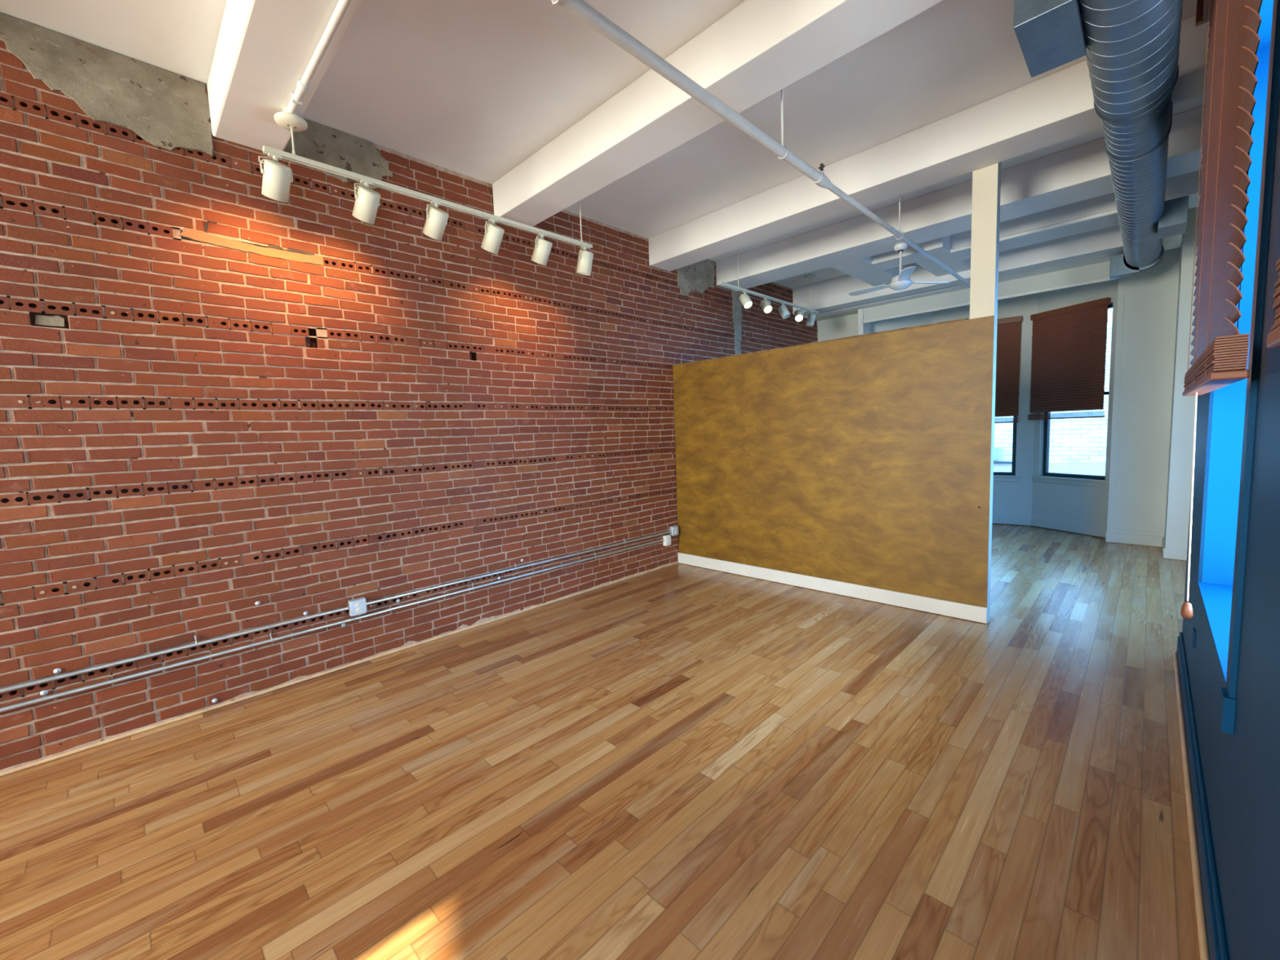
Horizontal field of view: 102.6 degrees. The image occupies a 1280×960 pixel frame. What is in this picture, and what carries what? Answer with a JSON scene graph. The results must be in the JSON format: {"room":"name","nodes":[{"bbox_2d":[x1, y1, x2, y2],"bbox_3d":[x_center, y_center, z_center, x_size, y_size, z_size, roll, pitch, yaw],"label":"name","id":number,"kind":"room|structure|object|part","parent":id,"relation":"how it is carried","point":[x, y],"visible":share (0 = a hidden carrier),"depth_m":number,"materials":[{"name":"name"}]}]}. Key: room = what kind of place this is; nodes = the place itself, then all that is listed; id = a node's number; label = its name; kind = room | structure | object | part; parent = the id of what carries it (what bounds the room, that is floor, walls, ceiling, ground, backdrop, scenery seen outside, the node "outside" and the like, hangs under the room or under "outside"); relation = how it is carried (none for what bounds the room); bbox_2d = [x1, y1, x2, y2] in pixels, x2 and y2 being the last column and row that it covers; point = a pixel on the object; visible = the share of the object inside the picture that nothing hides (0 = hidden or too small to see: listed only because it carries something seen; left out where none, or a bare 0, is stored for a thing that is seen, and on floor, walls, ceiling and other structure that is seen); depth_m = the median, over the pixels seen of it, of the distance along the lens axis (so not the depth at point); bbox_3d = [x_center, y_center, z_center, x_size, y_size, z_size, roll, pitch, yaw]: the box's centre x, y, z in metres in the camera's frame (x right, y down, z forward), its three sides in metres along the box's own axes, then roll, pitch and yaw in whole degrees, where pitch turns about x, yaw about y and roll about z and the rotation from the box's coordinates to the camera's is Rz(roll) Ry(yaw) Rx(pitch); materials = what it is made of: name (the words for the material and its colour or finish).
{"room":"empty loft apartment","nodes":[
{"label":"empty loft apartment","id":0,"kind":"room"},
{"bbox_2d":[0,12,817,773],"bbox_3d":[-1.706,-0.547,3.792,0.095,3.585,13.054,3,7,45],"label":"wall","id":1,"kind":"structure","parent":0,"point":[300,405],"depth_m":3.17,"materials":[{"name":"red brick"}]},
{"bbox_2d":[40,689,48,695],"bbox_3d":[-2.962,1.059,2.549,0.010,0.028,0.027,3,7,45],"label":"wall anchor","id":2,"kind":"object","parent":1,"relation":"attached to","point":[44,692],"visible":1,"depth_m":2.55,"materials":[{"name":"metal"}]},
{"bbox_2d":[53,667,61,673],"bbox_3d":[-2.929,0.961,2.578,0.010,0.028,0.027,3,7,45],"label":"wall anchor","id":3,"kind":"object","parent":1,"relation":"attached to","point":[58,670],"visible":1,"depth_m":2.58,"materials":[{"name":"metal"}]},
{"bbox_2d":[0,606,348,693],"bbox_3d":[-4.094,1.123,1.398,0.030,0.078,5.970,3,7,45],"label":"conduit","id":4,"kind":"object","parent":1,"relation":"attached to","point":[196,643],"visible":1,"depth_m":2.83,"materials":[{"name":"silver metal"}]},
{"bbox_2d":[204,220,217,232],"bbox_3d":[-2.446,-1.441,2.921,0.058,0.064,0.030,-4,6,-18],"label":"nail","id":5,"kind":"object","parent":1,"relation":"attached to","point":[208,221],"visible":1,"depth_m":2.92,"materials":[{"name":"metal"}]},
{"bbox_2d":[212,697,217,702],"bbox_3d":[-2.506,1.302,3.023,0.010,0.028,0.027,3,7,45],"label":"wall anchor","id":6,"kind":"object","parent":1,"relation":"attached to","point":[214,700],"visible":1,"depth_m":3.02,"materials":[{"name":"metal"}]},
{"bbox_2d":[207,0,364,151],"bbox_3d":[-0.890,-2.037,1.603,4.055,0.282,0.330,3,7,45],"label":"ceiling beam","id":7,"kind":"structure","parent":1,"relation":"attached to","point":[264,48],"depth_m":2.40,"materials":[{"name":"paint"}]},
{"bbox_2d":[0,538,663,712],"bbox_3d":[-2.966,1.077,2.536,0.030,0.071,9.170,3,7,45],"label":"conduit","id":8,"kind":"object","parent":1,"relation":"attached to","point":[271,640],"visible":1,"depth_m":3.19,"materials":[{"name":"silver metal"}]},
{"bbox_2d":[0,561,678,777],"bbox_3d":[-2.877,1.391,2.654,0.020,0.020,9.444,3,7,45],"label":"baseboard","id":9,"kind":"structure","parent":1,"relation":"attached to","point":[75,751],"depth_m":3.21,"materials":[{"name":"brown wood"}]},
{"bbox_2d":[347,596,366,616],"bbox_3d":[-1.947,0.874,3.536,0.054,0.105,0.100,3,7,45],"label":"outlet box","id":10,"kind":"object","parent":1,"relation":"attached to","point":[357,606],"visible":1,"depth_m":3.52,"materials":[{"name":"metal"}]},
{"bbox_2d":[366,530,670,605],"bbox_3d":[-0.792,0.721,4.712,0.030,0.073,3.200,3,7,45],"label":"conduit","id":11,"kind":"object","parent":1,"relation":"attached to","point":[624,542],"visible":0.96,"depth_m":4.32,"materials":[{"name":"silver metal"}]},
{"bbox_2d":[662,534,671,546],"bbox_3d":[0.307,0.682,5.802,0.054,0.115,0.085,3,7,45],"label":"outlet box","id":12,"kind":"object","parent":1,"relation":"attached to","point":[667,538],"visible":1,"depth_m":5.78,"materials":[{"name":"beige plastic"}]},
{"bbox_2d":[669,525,678,535],"bbox_3d":[0.393,0.581,5.883,0.054,0.105,0.100,3,7,45],"label":"outlet box","id":13,"kind":"object","parent":1,"relation":"attached to","point":[673,530],"visible":0.98,"depth_m":5.86,"materials":[{"name":"metal"}]},
{"bbox_3d":[0.407,0.582,5.869,0.006,0.105,0.100,3,7,45],"label":"plate","id":14,"kind":"part","parent":13,"relation":"part of","materials":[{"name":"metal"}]},
{"bbox_2d":[492,0,943,226],"bbox_3d":[0.357,-2.198,2.853,4.055,0.282,0.316,3,7,45],"label":"ceiling beam","id":15,"kind":"structure","parent":1,"relation":"attached to","point":[759,48],"depth_m":2.77,"materials":[{"name":"paint"}]},
{"bbox_2d":[715,104,1205,291],"bbox_3d":[2.682,-2.471,4.877,4.492,0.282,0.440,3,7,45],"label":"ceiling beam","id":16,"kind":"structure","parent":1,"relation":"attached to","point":[1081,172],"depth_m":4.55,"materials":[{"name":"paint"}]},
{"bbox_2d":[792,224,1182,315],"bbox_3d":[3.793,-2.601,6.333,4.012,0.372,0.260,3,7,45],"label":"ceiling beam","id":17,"kind":"structure","parent":1,"relation":"attached to","point":[832,294],"depth_m":5.91,"materials":[{"name":"paint"}]},
{"bbox_2d":[0,524,1199,959],"bbox_3d":[0.507,1.268,2.707,4.750,0.001,14.300,3,7,45],"label":"floor","id":18,"kind":"structure","parent":0,"point":[678,761],"depth_m":2.17,"materials":[{"name":"brown wood"}]},
{"bbox_2d":[1164,206,1199,560],"bbox_3d":[5.966,-0.970,5.235,0.720,3.582,0.650,3,7,45],"label":"wall pier","id":19,"kind":"object","parent":18,"relation":"on","point":[1182,419],"visible":0.18,"depth_m":5.24,"materials":[{"name":"grey paint"}]},
{"bbox_2d":[1105,528,1186,559],"bbox_3d":[5.767,0.715,5.647,0.402,0.160,1.104,-1,5,8],"label":"baseboard","id":20,"kind":"object","parent":19,"relation":"attached to","point":[1126,536],"visible":0.82,"depth_m":5.97,"materials":[{"name":"grey paint"}]},
{"bbox_2d":[0,0,1205,288],"bbox_3d":[0.405,-2.376,2.409,4.750,0.150,14.400,3,7,45],"label":"ceiling","id":21,"kind":"structure","parent":0,"point":[475,89],"depth_m":3.01,"materials":[{"name":"paint"}]},
{"bbox_2d":[285,0,351,113],"bbox_3d":[-0.610,-1.871,1.480,3.473,0.049,0.049,3,7,45],"label":"conduit","id":22,"kind":"object","parent":21,"relation":"attached to","point":[303,85],"visible":0.98,"depth_m":2.30,"materials":[{"name":"white metal"}]},
{"bbox_2d":[262,106,592,248],"bbox_3d":[-1.182,-2.063,3.401,0.150,0.535,2.200,3,7,45],"label":"track rail","id":23,"kind":"object","parent":21,"relation":"hanging from","point":[291,122],"visible":0.96,"depth_m":3.00,"materials":[{"name":"white metal"}]},
{"bbox_2d":[258,151,293,202],"bbox_3d":[-1.920,-1.588,2.703,0.187,0.228,0.154,3,7,45],"label":"track spotlight","id":24,"kind":"object","parent":23,"relation":"hanging from","point":[277,177],"visible":1,"depth_m":2.67,"materials":[{"name":"white metal"}]},
{"bbox_3d":[-1.853,-1.813,2.736,0.023,0.177,0.024,3,7,45],"label":"suspension rod","id":25,"kind":"part","parent":23,"relation":"part of","materials":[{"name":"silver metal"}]},
{"bbox_2d":[351,179,381,224],"bbox_3d":[-1.610,-1.629,3.015,0.190,0.227,0.151,3,7,45],"label":"track spotlight","id":26,"kind":"object","parent":23,"relation":"hanging from","point":[366,203],"visible":1,"depth_m":2.98,"materials":[{"name":"white metal"}]},
{"bbox_2d":[422,200,448,240],"bbox_3d":[-1.319,-1.666,3.307,0.190,0.227,0.151,3,7,45],"label":"track spotlight","id":27,"kind":"object","parent":23,"relation":"hanging from","point":[436,222],"visible":1,"depth_m":3.27,"materials":[{"name":"white metal"}]},
{"bbox_2d":[480,217,504,253],"bbox_3d":[-1.034,-1.703,3.591,0.187,0.228,0.152,3,7,45],"label":"track spotlight","id":28,"kind":"object","parent":23,"relation":"hanging from","point":[493,236],"visible":1,"depth_m":3.55,"materials":[{"name":"white metal"}]},
{"bbox_2d":[531,232,552,266],"bbox_3d":[-0.746,-1.740,3.878,0.183,0.228,0.152,3,7,45],"label":"track spotlight","id":29,"kind":"object","parent":23,"relation":"hanging from","point":[542,249],"visible":1,"depth_m":3.84,"materials":[{"name":"white metal"}]},
{"bbox_3d":[-0.479,-2.162,4.105,0.023,0.519,0.024,3,7,45],"label":"suspension rod","id":30,"kind":"part","parent":23,"relation":"part of","materials":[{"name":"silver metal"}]},
{"bbox_2d":[576,245,593,275],"bbox_3d":[-0.449,-1.779,4.166,0.137,0.224,0.150,-5,6,-27],"label":"track spotlight","id":31,"kind":"object","parent":23,"relation":"hanging from","point":[584,262],"visible":1,"depth_m":4.12,"materials":[{"name":"white metal"}]},
{"bbox_2d":[551,0,970,288],"bbox_3d":[-0.403,-1.917,1.643,0.068,0.564,12.100,3,7,45],"label":"pipe","id":32,"kind":"object","parent":21,"relation":"hanging from","point":[581,10],"visible":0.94,"depth_m":2.39,"materials":[{"name":"metal"}]},
{"bbox_3d":[0.786,-2.071,2.834,0.065,0.564,0.013,3,7,45],"label":"hanger rod","id":33,"kind":"part","parent":32,"relation":"part of","materials":[{"name":"white metal"}]},
{"bbox_3d":[2.108,-2.242,4.160,0.065,0.564,0.013,3,7,45],"label":"hanger rod","id":34,"kind":"part","parent":32,"relation":"part of","materials":[{"name":"white metal"}]},
{"bbox_2d":[950,208,1117,253],"bbox_3d":[3.609,-2.320,4.780,1.250,0.070,0.040,3,7,45],"label":"pipe","id":35,"kind":"object","parent":32,"relation":"attached to","point":[1080,219],"visible":0.76,"depth_m":4.65,"materials":[{"name":"white metal"}]},
{"bbox_2d":[719,248,818,313],"bbox_3d":[1.672,-2.493,6.363,0.150,0.523,2.300,3,7,45],"label":"track rail","id":36,"kind":"object","parent":21,"relation":"hanging from","point":[810,277],"visible":0.97,"depth_m":6.30,"materials":[{"name":"white metal"}]},
{"bbox_3d":[1.110,-2.405,5.801,0.023,0.460,0.024,3,7,45],"label":"suspension rod","id":37,"kind":"part","parent":36,"relation":"part of","materials":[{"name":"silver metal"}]},
{"bbox_2d":[739,291,752,308],"bbox_3d":[1.219,-2.073,5.910,0.128,0.197,0.168,-3,5,-10],"label":"track spotlight","id":38,"kind":"object","parent":36,"relation":"hanging from","point":[744,299],"visible":1,"depth_m":5.88,"materials":[{"name":"white metal"}]},
{"bbox_2d":[760,297,772,313],"bbox_3d":[1.532,-2.115,6.224,0.130,0.193,0.174,-2,5,3],"label":"track spotlight","id":39,"kind":"object","parent":36,"relation":"hanging from","point":[765,304],"visible":1,"depth_m":6.20,"materials":[{"name":"white metal"}]},
{"bbox_3d":[1.681,-2.246,6.386,0.034,0.026,2.300,3,7,45],"label":"rail","id":40,"kind":"part","parent":36,"relation":"part of","materials":[{"name":"white metal"}]},
{"bbox_2d":[777,302,790,319],"bbox_3d":[1.836,-2.152,6.531,0.158,0.198,0.133,3,7,45],"label":"track spotlight","id":41,"kind":"object","parent":36,"relation":"hanging from","point":[783,309],"visible":1,"depth_m":6.50,"materials":[{"name":"white metal"}]},
{"bbox_2d":[793,307,804,321],"bbox_3d":[2.108,-2.192,6.809,0.130,0.190,0.176,1,6,28],"label":"track spotlight","id":42,"kind":"object","parent":36,"relation":"hanging from","point":[798,313],"visible":1,"depth_m":6.78,"materials":[{"name":"white metal"}]},
{"bbox_3d":[2.333,-2.564,7.028,0.023,0.462,0.024,3,7,45],"label":"suspension rod","id":43,"kind":"part","parent":36,"relation":"part of","materials":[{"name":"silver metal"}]},
{"bbox_2d":[805,311,816,326],"bbox_3d":[2.362,-2.224,7.083,0.134,0.195,0.124,3,7,45],"label":"track spotlight","id":44,"kind":"object","parent":36,"relation":"hanging from","point":[811,317],"visible":1,"depth_m":7.04,"materials":[{"name":"white metal"}]},
{"bbox_2d":[831,256,907,286],"bbox_3d":[2.769,-2.589,6.129,0.340,0.282,1.470,3,7,45],"label":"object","id":45,"kind":"structure","parent":21,"relation":"attached to","point":[863,269],"depth_m":6.03,"materials":[{"name":"paint"}]},
{"bbox_2d":[848,243,948,295],"bbox_3d":[2.529,-2.134,5.197,0.864,0.436,0.928,3,7,45],"label":"ceiling fan","id":46,"kind":"object","parent":21,"relation":"hanging from","point":[902,281],"visible":0.99,"depth_m":5.12,"materials":[{"name":"metal"}]},
{"bbox_3d":[2.402,-1.999,5.405,0.117,0.026,0.400,-7,7,-41],"label":"blade","id":47,"kind":"part","parent":46,"relation":"part of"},
{"bbox_3d":[2.514,-1.952,4.847,0.117,0.026,0.400,0,6,19],"label":"blade","id":48,"kind":"part","parent":46,"relation":"part of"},
{"bbox_3d":[2.945,-2.002,5.210,0.400,0.026,0.117,-3,5,-9],"label":"blade","id":49,"kind":"part","parent":46,"relation":"part of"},
{"bbox_2d":[871,235,970,276],"bbox_3d":[3.240,-2.583,5.866,0.700,0.282,1.180,3,7,45],"label":"trim","id":50,"kind":"structure","parent":21,"relation":"attached to","point":[939,248],"depth_m":5.62,"materials":[{"name":"paint"}]},
{"bbox_2d":[648,15,1209,271],"bbox_3d":[1.753,-2.359,4.041,4.355,0.282,0.329,3,7,45],"label":"ceiling beam","id":51,"kind":"structure","parent":21,"relation":"attached to","point":[1058,107],"depth_m":3.61,"materials":[{"name":"paint"}]},
{"bbox_2d":[957,240,1182,286],"bbox_3d":[4.663,-2.578,5.724,1.920,0.372,0.100,3,7,45],"label":"trim","id":52,"kind":"structure","parent":21,"relation":"attached to","point":[1176,242],"depth_m":5.65,"materials":[{"name":"paint"}]},
{"bbox_2d":[951,169,1201,260],"bbox_3d":[4.206,-2.520,4.783,2.200,0.282,0.400,3,7,45],"label":"ceiling beam","id":53,"kind":"structure","parent":21,"relation":"attached to","point":[1184,184],"depth_m":4.81,"materials":[{"name":"paint"}]},
{"bbox_2d":[1013,0,1188,279],"bbox_3d":[0.743,-1.714,0.867,0.576,0.320,12.579,3,7,45],"label":"air duct","id":54,"kind":"object","parent":21,"relation":"hanging from","point":[1131,47],"visible":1,"depth_m":2.29,"materials":[{"name":"silver metal"}]},
{"bbox_2d":[672,161,1001,623],"bbox_3d":[1.496,-0.761,4.797,3.040,3.582,0.119,3,7,45],"label":"wall","id":55,"kind":"structure","parent":0,"point":[866,460],"depth_m":4.42,"materials":[{"name":"yellow paint"}]},
{"bbox_2d":[672,318,968,365],"bbox_3d":[1.425,-1.246,4.815,2.865,0.013,0.113,3,7,45],"label":"trim","id":56,"kind":"structure","parent":55,"relation":"on","point":[951,321],"depth_m":4.46,"materials":[{"name":"brown wood"}]},
{"bbox_2d":[814,310,873,341],"bbox_3d":[3.132,-1.126,8.111,0.900,3.582,0.450,3,7,45],"label":"wall","id":57,"kind":"structure","parent":0,"point":[842,325],"depth_m":8.00,"materials":[{"name":"grey paint"}]},
{"bbox_2d":[857,308,870,335],"bbox_3d":[3.382,-0.914,7.737,0.075,3.210,0.285,3,7,45],"label":"trim","id":58,"kind":"structure","parent":57,"relation":"attached to","point":[863,328],"depth_m":7.52,"materials":[{"name":"white paint"}]},
{"bbox_2d":[863,261,1110,320],"bbox_3d":[4.277,-2.551,6.573,2.710,0.552,0.150,3,7,45],"label":"beam","id":59,"kind":"structure","parent":57,"relation":"attached to","point":[1099,270],"depth_m":6.26,"materials":[{"name":"grey paint"}]},
{"bbox_2d":[862,276,1115,323],"bbox_3d":[4.221,-2.256,6.547,2.730,0.035,0.030,3,7,45],"label":"trim","id":60,"kind":"structure","parent":57,"relation":"attached to","point":[1095,281],"depth_m":6.25,"materials":[{"name":"white paint"}]},
{"bbox_2d":[804,242,1181,318],"bbox_3d":[4.022,-2.631,6.568,4.020,0.372,0.200,3,7,45],"label":"ceiling beam","id":61,"kind":"structure","parent":57,"relation":"attached to","point":[957,287],"depth_m":6.65,"materials":[{"name":"paint"}]},
{"bbox_2d":[872,311,931,333],"bbox_3d":[4.054,-1.010,8.012,0.911,3.300,0.140,-2,5,3],"label":"wall","id":62,"kind":"structure","parent":0,"point":[925,318],"depth_m":7.81,"materials":[{"name":"grey paint"}]},
{"bbox_2d":[931,293,1039,518],"bbox_3d":[5.036,-1.008,7.585,1.321,3.300,0.140,2,7,37],"label":"wall","id":63,"kind":"structure","parent":0,"point":[1008,497],"depth_m":7.25,"materials":[{"name":"grey paint"}]},
{"bbox_2d":[993,416,1021,481],"bbox_3d":[5.041,-1.112,7.537,0.960,2.245,0.150,2,7,37],"label":"window","id":64,"kind":"structure","parent":63,"relation":"in","point":[1011,477],"depth_m":7.39,"materials":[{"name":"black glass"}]},
{"bbox_3d":[5.066,-0.032,7.616,0.960,0.080,0.100,2,7,37],"label":"sill","id":65,"kind":"part","parent":64,"relation":"part of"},
{"bbox_2d":[994,315,1022,422],"bbox_3d":[4.962,-1.551,7.427,0.885,1.464,0.065,2,7,37],"label":"blind","id":66,"kind":"object","parent":63,"relation":"attached to","point":[1008,329],"visible":0.37,"depth_m":7.24,"materials":[{"name":"brown wood"}]},
{"bbox_3d":[4.990,-0.833,7.495,0.871,0.020,0.060,2,7,37],"label":"rail","id":67,"kind":"part","parent":66,"relation":"part of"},
{"bbox_2d":[991,513,1031,525],"bbox_3d":[5.046,0.556,7.665,1.272,0.148,0.018,2,7,37],"label":"baseboard","id":68,"kind":"structure","parent":63,"relation":"attached to","point":[1003,518],"depth_m":7.41,"materials":[{"name":"grey paint"}]},
{"bbox_2d":[1031,278,1118,525],"bbox_3d":[5.701,-0.952,6.697,0.140,3.300,1.004,-4,5,-16],"label":"wall","id":69,"kind":"structure","parent":0,"point":[1070,502],"depth_m":6.67,"materials":[{"name":"grey paint"}]},
{"bbox_2d":[991,523,1105,538],"bbox_3d":[4.921,0.662,7.447,2.773,0.011,0.572,2,7,39],"label":"trim","id":70,"kind":"structure","parent":69,"relation":"attached to","point":[992,523],"depth_m":7.01,"materials":[{"name":"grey wood"}]},
{"bbox_2d":[1031,515,1106,537],"bbox_3d":[5.683,0.610,6.819,0.018,0.148,0.956,-4,5,-16],"label":"baseboard","id":71,"kind":"structure","parent":69,"relation":"attached to","point":[1095,530],"depth_m":6.78,"materials":[{"name":"grey paint"}]},
{"bbox_2d":[1031,303,1112,487],"bbox_3d":[5.673,-1.062,6.678,0.150,2.235,0.950,-4,5,-16],"label":"window","id":72,"kind":"structure","parent":69,"relation":"in","point":[1045,477],"depth_m":6.90,"materials":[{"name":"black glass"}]},
{"bbox_2d":[1027,297,1111,419],"bbox_3d":[5.548,-1.519,6.678,0.065,1.435,0.920,-4,5,-16],"label":"blind","id":73,"kind":"object","parent":72,"relation":"attached to","point":[1068,345],"visible":1,"depth_m":6.63,"materials":[{"name":"brown wood"}]},
{"bbox_3d":[5.577,-0.816,6.743,0.060,0.020,0.906,-4,5,-16],"label":"rail","id":74,"kind":"part","parent":73,"relation":"part of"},
{"bbox_3d":[5.690,0.012,6.769,0.100,0.080,0.950,-4,5,-16],"label":"sill","id":75,"kind":"part","parent":72,"relation":"part of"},
{"bbox_2d":[1106,277,1124,542],"bbox_3d":[5.702,-1.041,6.127,0.055,3.582,0.270,3,7,45],"label":"wall","id":76,"kind":"structure","parent":0,"point":[1121,281],"depth_m":6.04,"materials":[{"name":"grey paint"}]},
{"bbox_2d":[1112,247,1180,546],"bbox_3d":[6.135,-1.023,5.748,1.205,3.582,0.320,3,7,45],"label":"wall","id":77,"kind":"structure","parent":0,"point":[1151,296],"depth_m":5.87,"materials":[{"name":"grey paint"}]},
{"bbox_2d":[1182,0,1279,959],"bbox_3d":[0.121,-0.232,-0.420,0.360,3.582,9.620,3,7,45],"label":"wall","id":78,"kind":"structure","parent":0,"point":[1241,770],"depth_m":1.31,"materials":[{"name":"blue paint"}]},
{"bbox_2d":[1172,650,1209,959],"bbox_3d":[0.033,1.535,-0.118,0.020,0.020,9.600,3,7,45],"label":"trim","id":79,"kind":"structure","parent":78,"relation":"attached to","point":[1199,904],"depth_m":1.84,"materials":[{"name":"brown wood"}]},
{"bbox_2d":[1191,627,1195,648],"bbox_3d":[2.691,0.768,2.493,0.010,0.080,0.070,3,7,45],"label":"outlet plate","id":80,"kind":"object","parent":78,"relation":"attached to","point":[1193,633],"visible":1,"depth_m":2.47,"materials":[{"name":"blue paint"}]},
{"bbox_2d":[1177,631,1229,959],"bbox_3d":[0.043,1.464,-0.138,0.020,0.138,9.600,3,7,45],"label":"baseboard","id":81,"kind":"structure","parent":78,"relation":"attached to","point":[1215,930],"depth_m":1.74,"materials":[{"name":"blue paint"}]},
{"bbox_2d":[1197,0,1279,734],"bbox_3d":[2.162,-0.558,1.661,0.352,2.410,1.355,3,7,45],"label":"window","id":82,"kind":"structure","parent":78,"relation":"in","point":[1222,604],"depth_m":1.36,"materials":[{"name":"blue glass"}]},
{"bbox_3d":[2.205,0.532,1.798,0.282,0.012,1.240,3,7,45],"label":"sill","id":83,"kind":"part","parent":82,"relation":"part of","materials":[{"name":"blue paint"}]},
{"bbox_2d":[1180,0,1262,618],"bbox_3d":[1.893,-0.704,1.708,0.090,2.539,1.600,3,7,45],"label":"blind","id":84,"kind":"object","parent":82,"relation":"attached to","point":[1220,352],"visible":1,"depth_m":1.35,"materials":[{"name":"brown wood"}]},
{"bbox_3d":[2.104,0.070,1.954,0.016,0.800,0.007,3,7,45],"label":"pull cord","id":85,"kind":"part","parent":84,"relation":"part of","materials":[{"name":"white fabric"}]},
{"bbox_3d":[1.911,-0.314,1.734,0.060,0.020,1.536,3,7,45],"label":"rail","id":86,"kind":"part","parent":84,"relation":"part of","materials":[{"name":"brown wood"}]},
{"bbox_2d":[1266,257,1279,348],"bbox_3d":[0.044,-0.883,-0.179,0.065,1.640,2.030,3,7,45],"label":"blind","id":87,"kind":"object","parent":78,"relation":"attached to","point":[1273,336],"visible":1,"depth_m":0.60,"materials":[{"name":"brown wood"}]},
{"bbox_3d":[0.076,-0.077,-0.107,0.060,0.020,2.016,3,7,45],"label":"rail","id":88,"kind":"part","parent":87,"relation":"part of","materials":[{"name":"brown wood"}]},
{"label":"outside","id":89,"kind":"structure","parent":0,"visible":0},
{"bbox_3d":[-2.575,4.459,3.143,60.000,0.200,60.000,3,7,45],"label":"ground","id":90,"kind":"structure","parent":89,"visible":0},
{"bbox_2d":[993,307,1112,475],"bbox_3d":[7.928,-1.872,11.990,30.000,10.000,0.400,3,7,45],"label":"window","id":91,"kind":"structure","parent":90,"relation":"on","point":[1077,446],"depth_m":10.70,"materials":[{"name":"glass"}]},
{"bbox_2d":[993,447,1012,463],"bbox_3d":[8.036,-0.540,11.501,1.500,0.370,0.380,3,7,45],"label":"air conditioner","id":92,"kind":"object","parent":91,"relation":"attached to","point":[995,455],"visible":0.29,"depth_m":11.54,"materials":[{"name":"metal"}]},
{"bbox_3d":[7.856,-0.594,11.673,0.400,0.280,0.380,3,7,45],"label":"casing","id":93,"kind":"part","parent":92,"relation":"part of","materials":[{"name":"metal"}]}
]}

